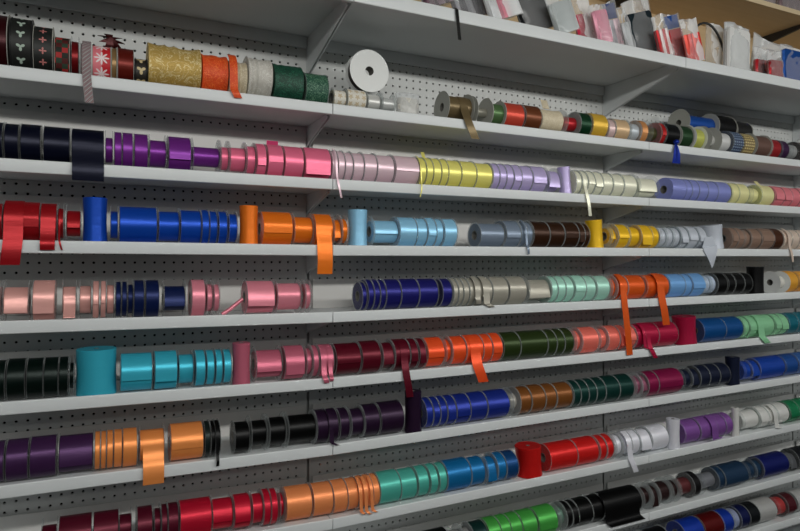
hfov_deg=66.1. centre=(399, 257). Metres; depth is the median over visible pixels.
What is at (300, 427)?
spool
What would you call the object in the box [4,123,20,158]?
spool
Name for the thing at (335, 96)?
spool
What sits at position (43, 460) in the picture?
spool
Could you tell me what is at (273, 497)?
spool
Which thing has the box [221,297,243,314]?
ribbon
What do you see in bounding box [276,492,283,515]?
spool
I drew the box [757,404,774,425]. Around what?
spool
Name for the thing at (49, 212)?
spool
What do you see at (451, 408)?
spool
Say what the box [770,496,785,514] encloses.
spool
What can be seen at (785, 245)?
spool
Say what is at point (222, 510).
spool
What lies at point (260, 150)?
spool
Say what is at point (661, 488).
spool
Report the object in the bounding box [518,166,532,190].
spool
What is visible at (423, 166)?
spool
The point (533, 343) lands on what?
spool
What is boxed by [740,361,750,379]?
spool
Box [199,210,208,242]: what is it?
spool
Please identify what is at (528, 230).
spool
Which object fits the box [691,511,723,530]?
spool
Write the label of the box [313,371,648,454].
metal shelf
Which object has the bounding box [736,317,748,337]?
spool
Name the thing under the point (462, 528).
spool
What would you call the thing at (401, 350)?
spool
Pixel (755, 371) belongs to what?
spool
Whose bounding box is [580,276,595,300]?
spool
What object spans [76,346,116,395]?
roll
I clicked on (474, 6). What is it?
plastic bag
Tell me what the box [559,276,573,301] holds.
spool
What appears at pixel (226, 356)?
spool
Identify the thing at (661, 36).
plastic bag
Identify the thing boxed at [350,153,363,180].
spool
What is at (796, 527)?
trim
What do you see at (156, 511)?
spool
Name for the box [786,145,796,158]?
spool
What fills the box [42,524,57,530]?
spool
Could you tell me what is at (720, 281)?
spool
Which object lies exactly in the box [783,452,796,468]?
spool
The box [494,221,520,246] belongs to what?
spool
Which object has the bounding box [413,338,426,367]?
spool
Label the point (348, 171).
spool
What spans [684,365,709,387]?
spool
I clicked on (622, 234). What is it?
spool
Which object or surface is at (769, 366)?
spool
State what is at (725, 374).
spool
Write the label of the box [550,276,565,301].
spool
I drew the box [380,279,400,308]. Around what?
spool
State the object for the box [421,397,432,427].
spool
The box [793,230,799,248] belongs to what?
spool
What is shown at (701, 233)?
spool
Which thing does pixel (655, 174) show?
strip
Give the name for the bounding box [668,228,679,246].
spool
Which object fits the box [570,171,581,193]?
spool
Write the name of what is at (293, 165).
spool
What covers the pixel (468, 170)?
spool
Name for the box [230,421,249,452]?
spool
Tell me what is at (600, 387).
spool
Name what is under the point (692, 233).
spool
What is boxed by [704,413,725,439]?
spool
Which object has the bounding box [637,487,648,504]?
spool
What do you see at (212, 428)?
spool
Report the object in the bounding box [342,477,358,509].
spool
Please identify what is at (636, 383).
spool
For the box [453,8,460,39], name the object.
strap
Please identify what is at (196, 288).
spool
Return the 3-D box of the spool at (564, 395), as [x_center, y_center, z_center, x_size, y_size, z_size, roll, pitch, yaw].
[0.541,0.473,2.122,0.070,0.097,0.096,0,0,-26]
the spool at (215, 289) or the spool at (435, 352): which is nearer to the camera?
the spool at (215, 289)
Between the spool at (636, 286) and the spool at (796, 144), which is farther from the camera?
the spool at (796, 144)
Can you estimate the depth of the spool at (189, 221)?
1.56 m
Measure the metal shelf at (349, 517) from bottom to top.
0.135 m
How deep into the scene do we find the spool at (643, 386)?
2.26 m
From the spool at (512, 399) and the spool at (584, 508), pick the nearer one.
the spool at (512, 399)
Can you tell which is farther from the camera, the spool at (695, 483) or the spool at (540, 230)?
the spool at (695, 483)
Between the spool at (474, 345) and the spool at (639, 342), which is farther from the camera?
the spool at (639, 342)
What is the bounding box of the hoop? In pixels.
[685,22,722,56]
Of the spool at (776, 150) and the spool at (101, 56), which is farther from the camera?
the spool at (776, 150)
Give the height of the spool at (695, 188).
0.097 m
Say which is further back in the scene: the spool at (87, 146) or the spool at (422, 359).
the spool at (422, 359)
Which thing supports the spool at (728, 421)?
on the metal shelf at (746, 434)
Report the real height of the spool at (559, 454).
0.097 m
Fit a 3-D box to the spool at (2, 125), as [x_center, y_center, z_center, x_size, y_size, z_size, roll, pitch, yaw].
[-0.921,-0.265,1.409,0.028,0.097,0.096,0,0,-26]
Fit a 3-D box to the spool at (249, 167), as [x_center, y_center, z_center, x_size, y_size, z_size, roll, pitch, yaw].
[-0.409,-0.263,1.659,0.024,0.097,0.097,0,0,-26]
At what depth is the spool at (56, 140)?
1.43 m
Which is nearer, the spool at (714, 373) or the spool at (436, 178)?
the spool at (436, 178)
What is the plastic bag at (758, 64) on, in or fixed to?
on the metal shelf at (701, 85)
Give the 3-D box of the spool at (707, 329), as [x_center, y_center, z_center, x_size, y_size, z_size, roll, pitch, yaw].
[1.218,0.286,2.453,0.129,0.098,0.097,0,0,-26]
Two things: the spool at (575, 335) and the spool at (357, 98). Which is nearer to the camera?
the spool at (357, 98)
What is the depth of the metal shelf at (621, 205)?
2.00 m
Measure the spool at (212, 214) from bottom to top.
0.097 m
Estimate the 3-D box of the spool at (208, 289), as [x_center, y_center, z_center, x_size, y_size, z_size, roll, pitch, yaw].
[-0.504,0.104,1.613,0.017,0.097,0.097,1,0,-26]
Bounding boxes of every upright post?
[307,145,308,483]
[603,172,603,489]
[788,268,792,527]
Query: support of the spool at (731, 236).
on the metal shelf at (652, 251)
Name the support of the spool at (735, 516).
on the metal shelf at (779, 522)
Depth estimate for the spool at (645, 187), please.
2.27 m
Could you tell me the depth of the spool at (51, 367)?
1.42 m
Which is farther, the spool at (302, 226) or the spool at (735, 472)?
the spool at (735, 472)
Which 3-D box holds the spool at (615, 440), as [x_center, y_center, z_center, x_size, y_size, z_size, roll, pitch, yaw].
[0.766,0.678,2.232,0.034,0.097,0.096,0,0,-26]
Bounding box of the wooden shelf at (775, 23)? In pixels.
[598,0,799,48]
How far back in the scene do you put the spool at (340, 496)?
1.74 m
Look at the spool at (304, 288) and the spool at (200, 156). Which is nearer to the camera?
the spool at (200, 156)
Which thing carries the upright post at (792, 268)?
on the trim
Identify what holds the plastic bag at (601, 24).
on the metal shelf at (406, 32)
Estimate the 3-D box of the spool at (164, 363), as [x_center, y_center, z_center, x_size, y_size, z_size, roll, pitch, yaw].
[-0.600,0.284,1.566,0.056,0.099,0.097,1,0,-26]
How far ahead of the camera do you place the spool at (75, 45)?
1.45 m
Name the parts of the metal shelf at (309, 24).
rail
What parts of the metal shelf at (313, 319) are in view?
backing strip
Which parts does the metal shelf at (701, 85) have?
rail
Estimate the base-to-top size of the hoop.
0.175 m
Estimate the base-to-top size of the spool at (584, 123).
0.092 m
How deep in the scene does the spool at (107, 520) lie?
1.48 m
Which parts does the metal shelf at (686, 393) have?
backing strip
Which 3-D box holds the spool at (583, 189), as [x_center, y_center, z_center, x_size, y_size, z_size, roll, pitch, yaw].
[0.623,-0.227,2.156,0.028,0.165,0.110,0,0,-28]
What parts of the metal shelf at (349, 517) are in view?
backing strip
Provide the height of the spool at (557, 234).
0.096 m
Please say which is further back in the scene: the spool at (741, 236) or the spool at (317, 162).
the spool at (741, 236)
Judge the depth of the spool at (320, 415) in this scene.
1.71 m
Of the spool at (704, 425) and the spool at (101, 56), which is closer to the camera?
the spool at (101, 56)
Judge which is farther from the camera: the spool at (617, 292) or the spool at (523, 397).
the spool at (617, 292)
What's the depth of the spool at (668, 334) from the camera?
2.31 m
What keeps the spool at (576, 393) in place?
on the metal shelf at (353, 443)
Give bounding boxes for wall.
[415,0,799,64]
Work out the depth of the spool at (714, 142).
2.44 m
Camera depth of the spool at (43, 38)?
1.42 m
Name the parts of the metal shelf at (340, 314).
backing strip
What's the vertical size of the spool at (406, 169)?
0.096 m
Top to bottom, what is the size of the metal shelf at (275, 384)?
0.168 m
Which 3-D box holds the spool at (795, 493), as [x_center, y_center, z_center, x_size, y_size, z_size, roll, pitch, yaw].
[1.749,1.065,2.712,0.114,0.097,0.097,0,0,-26]
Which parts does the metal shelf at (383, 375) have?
backing strip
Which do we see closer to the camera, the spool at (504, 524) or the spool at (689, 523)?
the spool at (504, 524)
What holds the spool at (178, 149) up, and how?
on the metal shelf at (315, 189)
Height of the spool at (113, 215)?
0.098 m
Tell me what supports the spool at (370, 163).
on the metal shelf at (621, 205)
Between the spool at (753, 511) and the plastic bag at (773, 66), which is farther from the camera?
the spool at (753, 511)
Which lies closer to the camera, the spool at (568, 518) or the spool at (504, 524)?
the spool at (504, 524)
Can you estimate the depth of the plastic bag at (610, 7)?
2.08 m
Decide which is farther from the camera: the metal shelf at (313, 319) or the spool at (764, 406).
the spool at (764, 406)
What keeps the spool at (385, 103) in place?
on the metal shelf at (614, 151)
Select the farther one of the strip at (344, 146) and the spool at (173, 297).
the strip at (344, 146)
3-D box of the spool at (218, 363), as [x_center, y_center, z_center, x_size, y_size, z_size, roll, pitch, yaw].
[-0.484,0.286,1.623,0.020,0.098,0.097,1,0,-26]
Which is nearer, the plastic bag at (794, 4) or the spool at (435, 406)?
the spool at (435, 406)
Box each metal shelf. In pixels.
[0,64,331,146]
[0,158,331,213]
[0,194,317,273]
[0,279,332,333]
[0,339,332,415]
[0,405,332,498]
[0,477,332,530]
[6,0,352,72]
[308,274,648,333]
[309,0,685,115]
[309,104,648,171]
[309,179,648,223]
[309,208,648,273]
[309,321,648,391]
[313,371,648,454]
[313,427,648,528]
[386,483,648,530]
[604,142,799,187]
[604,198,799,228]
[604,291,799,316]
[605,58,799,141]
[605,219,799,269]
[606,308,799,361]
[607,349,799,405]
[607,394,799,462]
[607,440,799,520]
[633,488,799,530]
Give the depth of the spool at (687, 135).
2.35 m
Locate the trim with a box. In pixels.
[778,524,799,530]
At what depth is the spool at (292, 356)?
1.68 m
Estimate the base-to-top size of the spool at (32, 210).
0.097 m
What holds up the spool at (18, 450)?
on the metal shelf at (261, 454)
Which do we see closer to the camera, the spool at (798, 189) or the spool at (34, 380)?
the spool at (34, 380)
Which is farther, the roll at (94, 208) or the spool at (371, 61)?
the spool at (371, 61)
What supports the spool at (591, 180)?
on the metal shelf at (621, 205)
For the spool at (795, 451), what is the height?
0.098 m
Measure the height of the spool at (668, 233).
0.097 m
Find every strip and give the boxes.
[0,108,305,172]
[313,138,602,191]
[607,165,793,203]
[607,270,792,274]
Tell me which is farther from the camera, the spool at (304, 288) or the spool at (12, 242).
the spool at (304, 288)
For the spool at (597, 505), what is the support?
on the metal shelf at (598, 525)
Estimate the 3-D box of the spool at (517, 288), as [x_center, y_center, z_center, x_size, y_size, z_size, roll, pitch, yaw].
[0.365,0.107,2.037,0.068,0.097,0.097,0,0,-26]
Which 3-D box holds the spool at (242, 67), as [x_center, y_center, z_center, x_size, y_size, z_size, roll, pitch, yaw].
[-0.442,-0.475,1.648,0.047,0.097,0.096,0,0,-26]
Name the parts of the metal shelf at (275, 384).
backing strip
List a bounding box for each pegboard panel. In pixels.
[0,0,306,516]
[309,52,602,530]
[604,100,791,530]
[793,139,799,525]
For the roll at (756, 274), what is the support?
on the metal shelf at (702, 298)
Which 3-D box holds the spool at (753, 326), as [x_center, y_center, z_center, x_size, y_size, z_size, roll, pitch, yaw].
[1.438,0.285,2.560,0.073,0.097,0.096,0,0,-26]
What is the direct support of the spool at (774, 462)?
on the metal shelf at (680, 503)
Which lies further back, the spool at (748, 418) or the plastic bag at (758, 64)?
the spool at (748, 418)
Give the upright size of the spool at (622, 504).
0.106 m
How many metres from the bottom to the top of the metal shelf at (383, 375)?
0.168 m
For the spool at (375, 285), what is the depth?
1.78 m
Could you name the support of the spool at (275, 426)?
on the metal shelf at (261, 454)
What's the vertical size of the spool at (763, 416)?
0.098 m
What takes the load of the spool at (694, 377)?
on the metal shelf at (686, 393)
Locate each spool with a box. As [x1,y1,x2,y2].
[0,15,10,65]
[0,123,4,157]
[0,200,24,264]
[0,203,4,239]
[0,287,3,314]
[0,360,7,398]
[0,440,7,481]
[3,287,30,313]
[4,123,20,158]
[5,437,30,480]
[6,358,27,398]
[9,17,34,67]
[20,124,42,160]
[23,202,40,239]
[26,357,44,397]
[29,434,57,477]
[32,24,54,70]
[32,280,56,319]
[40,203,57,249]
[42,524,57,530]
[43,126,70,161]
[44,357,59,396]
[54,37,70,72]
[58,208,64,249]
[59,356,68,395]
[59,432,92,472]
[59,512,91,530]
[63,287,76,317]
[66,211,80,236]
[70,363,74,387]
[71,42,78,73]
[71,128,103,181]
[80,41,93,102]
[80,286,90,312]
[92,45,110,76]
[93,281,98,317]
[93,509,118,530]
[95,431,99,468]
[100,281,105,316]
[101,431,105,468]
[105,138,112,162]
[106,430,112,467]
[107,285,113,313]
[110,211,117,237]
[111,47,116,77]
[113,429,121,466]
[114,132,121,164]
[115,282,120,315]
[117,47,133,79]
[118,513,130,530]
[119,206,156,241]
[120,352,151,390]
[121,282,126,315]
[122,133,132,165]
[122,427,136,466]
[127,284,132,313]
[133,134,147,166]
[133,280,143,316]
[134,58,146,81]
[135,505,152,530]
[138,428,163,485]
[144,280,158,316]
[146,42,201,87]
[148,140,165,167]
[152,350,176,388]
[152,508,159,530]
[157,211,178,240]
[159,504,167,530]
[162,286,184,310]
[166,136,190,169]
[166,502,178,530]
[168,421,203,460]
[177,354,192,382]
[177,496,211,530]
[178,210,200,242]
[188,280,204,315]
[191,147,218,167]
[192,350,205,385]
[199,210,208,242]
[200,54,241,97]
[202,421,210,455]
[204,350,214,384]
[205,284,211,310]
[208,211,216,242]
[208,420,215,454]
[210,497,232,529]
[211,284,218,310]
[213,349,222,383]
[213,420,220,465]
[215,211,226,242]
[218,147,227,169]
[221,349,231,382]
[226,214,236,241]
[227,61,247,92]
[227,147,244,171]
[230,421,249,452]
[230,492,250,528]
[241,281,274,312]
[242,57,272,95]
[243,146,254,173]
[247,420,265,445]
[249,493,262,522]
[250,349,281,377]
[252,144,266,174]
[258,212,292,243]
[258,488,270,524]
[264,140,283,175]
[264,416,285,444]
[267,488,277,523]
[271,63,303,99]
[273,283,300,309]
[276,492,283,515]
[279,345,304,378]
[279,483,311,520]
[281,146,303,176]
[283,413,315,442]
[291,217,312,242]
[300,284,310,308]
[301,147,330,178]
[302,72,328,102]
[303,348,311,373]
[307,345,318,375]
[308,214,332,273]
[308,481,332,515]
[310,409,328,442]
[314,344,333,382]
[324,408,338,445]
[328,151,337,181]
[328,478,347,512]
[329,90,345,106]
[330,343,360,374]
[331,148,344,197]
[332,220,340,240]
[334,407,349,438]
[336,219,347,242]
[342,152,352,179]
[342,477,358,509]
[344,89,366,106]
[345,49,388,94]
[346,408,363,435]
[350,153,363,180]
[352,282,366,309]
[352,475,365,514]
[354,340,380,372]
[356,403,379,435]
[359,474,371,514]
[360,279,373,309]
[361,154,376,180]
[365,94,379,108]
[366,473,379,512]
[367,221,397,242]
[368,279,379,309]
[372,469,400,503]
[373,400,403,433]
[374,155,393,181]
[376,280,385,308]
[378,342,393,367]
[379,97,393,110]
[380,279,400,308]
[386,339,413,396]
[390,156,419,183]
[390,217,416,245]
[394,467,416,499]
[396,92,418,113]
[396,279,418,308]
[405,338,417,367]
[410,465,428,495]
[413,218,426,245]
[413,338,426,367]
[414,279,437,307]
[415,157,425,183]
[416,152,432,196]
[420,337,444,366]
[421,218,436,245]
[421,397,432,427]
[421,463,437,494]
[423,527,445,530]
[426,396,440,426]
[427,158,440,184]
[431,462,446,491]
[432,219,442,245]
[432,396,446,425]
[434,91,478,138]
[434,279,451,305]
[437,159,447,185]
[437,457,470,491]
[438,219,456,245]
[441,339,450,361]
[441,395,456,424]
[442,336,465,363]
[445,160,460,185]
[445,278,457,305]
[449,393,470,423]
[452,278,462,305]
[457,161,475,186]
[457,527,468,530]
[458,278,468,305]
[458,334,488,382]
[461,519,486,530]
[463,278,474,305]
[463,391,487,420]
[464,456,484,485]
[468,223,503,246]
[469,276,482,304]
[472,96,493,122]
[473,163,491,187]
[476,334,492,361]
[477,276,494,306]
[478,516,500,530]
[480,389,509,418]
[480,456,496,481]
[483,333,502,361]
[485,277,508,304]
[485,452,506,479]
[486,163,499,188]
[491,101,506,123]
[492,514,510,530]
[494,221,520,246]
[495,164,506,188]
[497,332,520,360]
[497,450,518,479]
[501,164,513,189]
[501,511,522,530]
[502,276,526,304]
[503,102,524,125]
[506,386,531,413]
[507,393,516,408]
[509,165,521,189]
[512,508,537,530]
[513,330,547,358]
[516,222,525,246]
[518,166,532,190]
[520,220,532,253]
[521,105,541,127]
[523,384,545,412]
[524,280,550,299]
[525,221,549,246]
[527,166,546,190]
[527,503,557,530]
[537,383,556,410]
[538,100,563,130]
[538,276,557,301]
[540,439,577,471]
[541,329,556,356]
[543,171,559,191]
[544,222,564,246]
[548,382,572,407]
[549,329,564,355]
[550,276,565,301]
[552,501,572,528]
[553,506,563,524]
[555,328,573,354]
[558,222,578,246]
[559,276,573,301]
[561,117,576,131]
[561,380,580,406]
[562,500,578,526]
[565,112,591,133]
[566,275,585,301]
[566,496,592,525]
[568,436,598,465]
[569,327,598,352]
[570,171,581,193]
[570,330,579,350]
[572,222,584,246]
[573,379,588,405]
[576,171,591,215]
[580,223,589,246]
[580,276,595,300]
[580,378,596,404]
[583,171,595,193]
[583,494,604,521]
[586,113,607,135]
[588,377,605,403]
[589,276,609,299]
[590,172,603,194]
[590,435,606,460]
[591,485,644,526]
[594,325,619,350]
[595,329,605,348]
[596,375,619,402]
[596,433,613,458]
[598,173,612,194]
[602,228,615,244]
[604,224,629,247]
[605,119,615,136]
[605,275,620,299]
[606,278,614,296]
[608,118,629,138]
[608,434,620,454]
[609,174,623,195]
[610,432,626,454]
[611,374,633,400]
[612,325,625,349]
[613,274,632,354]
[617,174,636,196]
[617,429,639,472]
[619,325,636,348]
[621,275,644,298]
[624,227,639,246]
[627,123,638,139]
[628,225,652,247]
[629,376,639,394]
[630,120,647,140]
[630,324,642,347]
[632,375,647,393]
[633,178,656,196]
[633,322,658,357]
[633,371,658,396]
[633,429,651,450]
[637,424,668,450]
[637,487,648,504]
[638,275,656,297]
[639,526,664,530]
[642,485,658,506]
[645,127,656,140]
[645,481,668,501]
[646,122,666,142]
[647,226,658,247]
[647,273,669,324]
[647,368,682,394]
[651,321,677,345]
[655,178,685,199]
[655,228,665,246]
[658,227,672,246]
[661,123,679,144]
[662,274,684,296]
[662,480,676,497]
[666,516,703,530]
[667,109,719,128]
[668,227,688,247]
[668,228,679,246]
[671,123,694,146]
[671,477,690,495]
[676,471,700,496]
[678,274,691,295]
[678,369,690,387]
[680,418,699,443]
[681,179,691,199]
[683,226,698,247]
[683,368,699,386]
[684,179,698,200]
[684,273,705,295]
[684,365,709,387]
[688,125,707,147]
[690,415,712,440]
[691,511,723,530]
[693,227,706,248]
[694,180,707,200]
[695,472,714,488]
[696,317,725,341]
[700,126,721,149]
[700,363,719,386]
[700,466,724,489]
[701,275,715,292]
[702,114,737,131]
[702,276,709,292]
[703,181,717,201]
[703,273,726,295]
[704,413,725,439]
[709,181,730,201]
[710,362,730,384]
[711,508,733,530]
[712,460,748,488]
[716,316,742,339]
[716,412,732,434]
[718,133,730,150]
[720,273,734,294]
[721,131,743,152]
[722,228,738,248]
[724,504,749,528]
[725,228,744,248]
[725,508,739,527]
[726,183,738,202]
[728,273,743,293]
[728,409,758,428]
[732,183,748,203]
[734,501,759,526]
[736,121,752,133]
[736,315,758,337]
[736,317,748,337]
[737,273,751,293]
[739,133,754,153]
[739,229,761,248]
[740,230,749,247]
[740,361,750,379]
[741,461,754,478]
[743,355,784,379]
[744,360,759,378]
[744,406,769,427]
[744,496,776,523]
[745,181,773,204]
[745,188,757,202]
[745,451,788,478]
[745,459,761,477]
[746,133,772,155]
[751,314,773,342]
[752,228,774,248]
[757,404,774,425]
[764,228,782,248]
[764,271,790,292]
[765,314,781,334]
[767,402,788,428]
[768,186,784,205]
[769,139,780,156]
[769,492,796,515]
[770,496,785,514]
[774,313,788,333]
[776,353,797,375]
[777,140,788,157]
[777,400,799,421]
[778,313,797,333]
[779,187,792,205]
[779,230,791,248]
[780,228,798,261]
[780,445,799,469]
[782,271,797,291]
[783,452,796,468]
[784,487,799,511]
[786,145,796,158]
[787,142,799,159]
[788,188,799,206]
[788,352,799,373]
[788,398,799,419]
[789,312,799,332]
[791,271,799,291]
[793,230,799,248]
[794,188,799,206]
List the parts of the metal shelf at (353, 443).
backing strip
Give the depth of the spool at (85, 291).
1.46 m
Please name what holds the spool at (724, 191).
on the metal shelf at (655, 204)
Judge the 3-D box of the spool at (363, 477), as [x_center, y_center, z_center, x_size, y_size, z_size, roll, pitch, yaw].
[-0.107,0.683,1.799,0.032,0.097,0.109,0,0,-26]
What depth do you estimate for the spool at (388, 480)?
1.80 m
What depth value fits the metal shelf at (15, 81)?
1.58 m
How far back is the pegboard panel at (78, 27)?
1.71 m
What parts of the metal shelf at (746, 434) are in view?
backing strip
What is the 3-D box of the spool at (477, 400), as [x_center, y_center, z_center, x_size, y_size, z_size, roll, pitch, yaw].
[0.230,0.475,1.971,0.064,0.097,0.096,0,0,-26]
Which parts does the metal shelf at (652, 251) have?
backing strip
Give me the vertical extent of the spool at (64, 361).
0.097 m
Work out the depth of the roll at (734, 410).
2.47 m
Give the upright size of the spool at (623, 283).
0.288 m
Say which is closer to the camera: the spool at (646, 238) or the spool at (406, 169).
the spool at (406, 169)
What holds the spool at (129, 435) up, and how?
on the metal shelf at (261, 454)
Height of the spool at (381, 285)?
0.096 m
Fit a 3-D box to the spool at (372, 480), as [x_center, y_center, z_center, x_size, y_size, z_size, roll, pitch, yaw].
[-0.089,0.683,1.808,0.035,0.097,0.109,0,0,-26]
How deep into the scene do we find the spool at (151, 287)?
1.52 m
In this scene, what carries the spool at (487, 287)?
on the metal shelf at (340, 314)
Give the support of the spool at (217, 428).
on the metal shelf at (261, 454)
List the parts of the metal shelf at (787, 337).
backing strip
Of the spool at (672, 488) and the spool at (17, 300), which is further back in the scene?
the spool at (672, 488)
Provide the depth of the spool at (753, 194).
2.54 m
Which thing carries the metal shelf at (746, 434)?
attached to the pegboard panel at (649, 113)
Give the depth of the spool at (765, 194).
2.56 m
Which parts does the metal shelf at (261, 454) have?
backing strip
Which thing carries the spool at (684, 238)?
on the metal shelf at (652, 251)
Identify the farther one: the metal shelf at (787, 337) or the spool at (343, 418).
the metal shelf at (787, 337)
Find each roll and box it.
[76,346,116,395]
[83,197,106,240]
[232,341,249,384]
[239,205,257,243]
[348,209,366,244]
[404,389,420,432]
[515,441,541,478]
[557,166,571,192]
[585,219,603,247]
[666,417,679,449]
[671,315,696,344]
[697,224,723,267]
[725,356,739,385]
[731,407,738,436]
[746,267,763,293]
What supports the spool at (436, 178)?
on the metal shelf at (621, 205)
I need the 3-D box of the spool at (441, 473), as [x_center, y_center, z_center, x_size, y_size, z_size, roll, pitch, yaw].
[0.114,0.682,1.915,0.029,0.097,0.097,0,0,-26]
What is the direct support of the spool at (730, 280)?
on the metal shelf at (702, 298)
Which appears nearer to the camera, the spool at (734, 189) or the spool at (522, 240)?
the spool at (522, 240)
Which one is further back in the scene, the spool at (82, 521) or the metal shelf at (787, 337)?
the metal shelf at (787, 337)
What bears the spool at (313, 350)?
on the metal shelf at (275, 384)
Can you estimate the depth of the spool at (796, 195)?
2.65 m
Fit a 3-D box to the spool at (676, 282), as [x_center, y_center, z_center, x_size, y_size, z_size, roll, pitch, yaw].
[1.030,0.106,2.361,0.081,0.098,0.097,0,0,-26]
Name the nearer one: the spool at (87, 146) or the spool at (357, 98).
the spool at (87, 146)
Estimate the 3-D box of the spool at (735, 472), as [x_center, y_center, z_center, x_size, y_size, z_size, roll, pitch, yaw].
[1.335,0.883,2.510,0.141,0.100,0.097,-1,0,-26]
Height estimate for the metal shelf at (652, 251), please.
0.204 m
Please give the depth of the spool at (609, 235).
2.20 m
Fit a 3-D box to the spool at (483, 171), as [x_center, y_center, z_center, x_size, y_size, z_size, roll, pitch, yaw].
[0.249,-0.262,1.980,0.060,0.096,0.096,0,0,-26]
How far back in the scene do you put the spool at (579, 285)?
2.12 m
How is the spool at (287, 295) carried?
on the metal shelf at (313, 319)
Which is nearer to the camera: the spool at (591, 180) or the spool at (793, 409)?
the spool at (591, 180)
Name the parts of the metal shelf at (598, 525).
backing strip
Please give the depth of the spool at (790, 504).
2.63 m
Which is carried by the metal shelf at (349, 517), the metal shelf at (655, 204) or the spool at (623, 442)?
the spool at (623, 442)
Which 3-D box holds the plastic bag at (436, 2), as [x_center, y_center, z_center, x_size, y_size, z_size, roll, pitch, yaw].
[0.084,-0.797,1.722,0.179,0.215,0.049,0,0,-26]
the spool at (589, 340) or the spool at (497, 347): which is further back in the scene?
the spool at (589, 340)
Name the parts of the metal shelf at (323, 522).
backing strip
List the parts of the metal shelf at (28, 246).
backing strip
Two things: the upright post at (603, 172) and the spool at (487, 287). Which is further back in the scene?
the upright post at (603, 172)
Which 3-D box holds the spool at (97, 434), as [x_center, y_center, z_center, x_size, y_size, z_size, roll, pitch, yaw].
[-0.738,0.468,1.499,0.014,0.097,0.097,0,0,-26]
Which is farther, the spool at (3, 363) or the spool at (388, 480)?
the spool at (388, 480)
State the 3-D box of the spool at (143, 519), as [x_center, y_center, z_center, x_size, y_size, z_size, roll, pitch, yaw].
[-0.643,0.670,1.544,0.039,0.098,0.097,0,0,-26]
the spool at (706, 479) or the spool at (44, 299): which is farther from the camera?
the spool at (706, 479)
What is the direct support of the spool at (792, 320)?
on the metal shelf at (787, 337)
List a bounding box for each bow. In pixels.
[97,34,123,47]
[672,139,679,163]
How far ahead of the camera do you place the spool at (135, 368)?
1.50 m
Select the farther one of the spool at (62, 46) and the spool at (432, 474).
the spool at (432, 474)
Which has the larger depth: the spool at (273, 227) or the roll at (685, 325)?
the roll at (685, 325)
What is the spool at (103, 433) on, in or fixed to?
on the metal shelf at (261, 454)
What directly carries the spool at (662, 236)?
on the metal shelf at (652, 251)
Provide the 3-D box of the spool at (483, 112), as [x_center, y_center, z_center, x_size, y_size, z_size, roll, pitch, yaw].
[0.250,-0.469,1.980,0.057,0.096,0.096,0,0,-26]
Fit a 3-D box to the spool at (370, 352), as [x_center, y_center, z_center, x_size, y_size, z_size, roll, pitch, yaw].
[-0.101,0.290,1.810,0.060,0.097,0.097,0,0,-26]
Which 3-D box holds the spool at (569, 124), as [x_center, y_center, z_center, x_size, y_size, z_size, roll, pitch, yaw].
[0.577,-0.465,2.138,0.058,0.092,0.092,0,0,-26]
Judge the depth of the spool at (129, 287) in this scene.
1.50 m
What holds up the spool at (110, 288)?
on the metal shelf at (313, 319)
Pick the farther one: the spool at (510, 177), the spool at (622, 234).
the spool at (622, 234)
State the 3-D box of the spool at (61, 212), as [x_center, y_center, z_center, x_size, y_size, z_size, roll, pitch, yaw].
[-0.804,-0.075,1.460,0.014,0.113,0.110,0,0,-26]
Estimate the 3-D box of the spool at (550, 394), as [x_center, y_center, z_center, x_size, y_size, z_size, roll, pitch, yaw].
[0.488,0.473,2.097,0.047,0.097,0.096,0,0,-26]
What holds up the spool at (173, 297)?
on the metal shelf at (313, 319)
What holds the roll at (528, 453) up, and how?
on the metal shelf at (349, 517)
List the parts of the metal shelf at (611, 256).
backing strip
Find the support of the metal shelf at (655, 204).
attached to the pegboard panel at (649, 113)
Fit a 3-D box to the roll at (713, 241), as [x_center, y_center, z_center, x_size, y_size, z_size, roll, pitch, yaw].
[1.218,-0.049,2.444,0.170,0.176,0.098,0,0,-34]
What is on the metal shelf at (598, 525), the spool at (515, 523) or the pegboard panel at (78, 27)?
the spool at (515, 523)
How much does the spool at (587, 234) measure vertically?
0.096 m
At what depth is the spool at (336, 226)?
1.74 m
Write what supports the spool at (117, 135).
on the metal shelf at (315, 189)
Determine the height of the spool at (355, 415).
0.096 m
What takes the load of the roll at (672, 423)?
on the metal shelf at (746, 434)
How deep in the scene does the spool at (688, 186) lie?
2.35 m
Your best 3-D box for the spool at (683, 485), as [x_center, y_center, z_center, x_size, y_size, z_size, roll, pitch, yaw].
[1.081,0.886,2.386,0.073,0.098,0.097,-1,0,-26]
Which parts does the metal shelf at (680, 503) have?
backing strip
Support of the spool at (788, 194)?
on the metal shelf at (655, 204)
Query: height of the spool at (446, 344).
0.097 m
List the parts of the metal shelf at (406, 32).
rail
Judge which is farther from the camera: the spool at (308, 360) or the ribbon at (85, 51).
the spool at (308, 360)
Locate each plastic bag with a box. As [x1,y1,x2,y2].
[421,0,454,5]
[450,0,486,14]
[483,0,522,19]
[517,0,552,28]
[545,0,579,32]
[576,0,595,38]
[588,4,612,41]
[601,0,623,43]
[616,7,635,46]
[620,0,655,50]
[651,13,674,54]
[662,14,684,56]
[679,17,704,60]
[710,23,723,64]
[723,22,750,70]
[750,32,779,70]
[752,46,765,73]
[765,49,784,76]
[776,0,799,10]
[780,44,799,79]
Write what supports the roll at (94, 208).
on the metal shelf at (28, 246)
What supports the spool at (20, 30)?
on the metal shelf at (15, 81)
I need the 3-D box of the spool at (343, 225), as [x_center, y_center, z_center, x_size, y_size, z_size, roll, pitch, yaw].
[-0.172,-0.078,1.775,0.019,0.096,0.096,0,0,-26]
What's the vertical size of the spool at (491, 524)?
0.098 m
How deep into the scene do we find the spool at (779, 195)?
2.59 m
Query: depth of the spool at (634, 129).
2.24 m
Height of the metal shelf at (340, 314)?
0.169 m
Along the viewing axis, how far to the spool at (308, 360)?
1.70 m
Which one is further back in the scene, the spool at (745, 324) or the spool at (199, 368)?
the spool at (745, 324)
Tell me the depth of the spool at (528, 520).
2.03 m
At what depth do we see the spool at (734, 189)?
2.47 m
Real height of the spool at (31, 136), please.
0.097 m

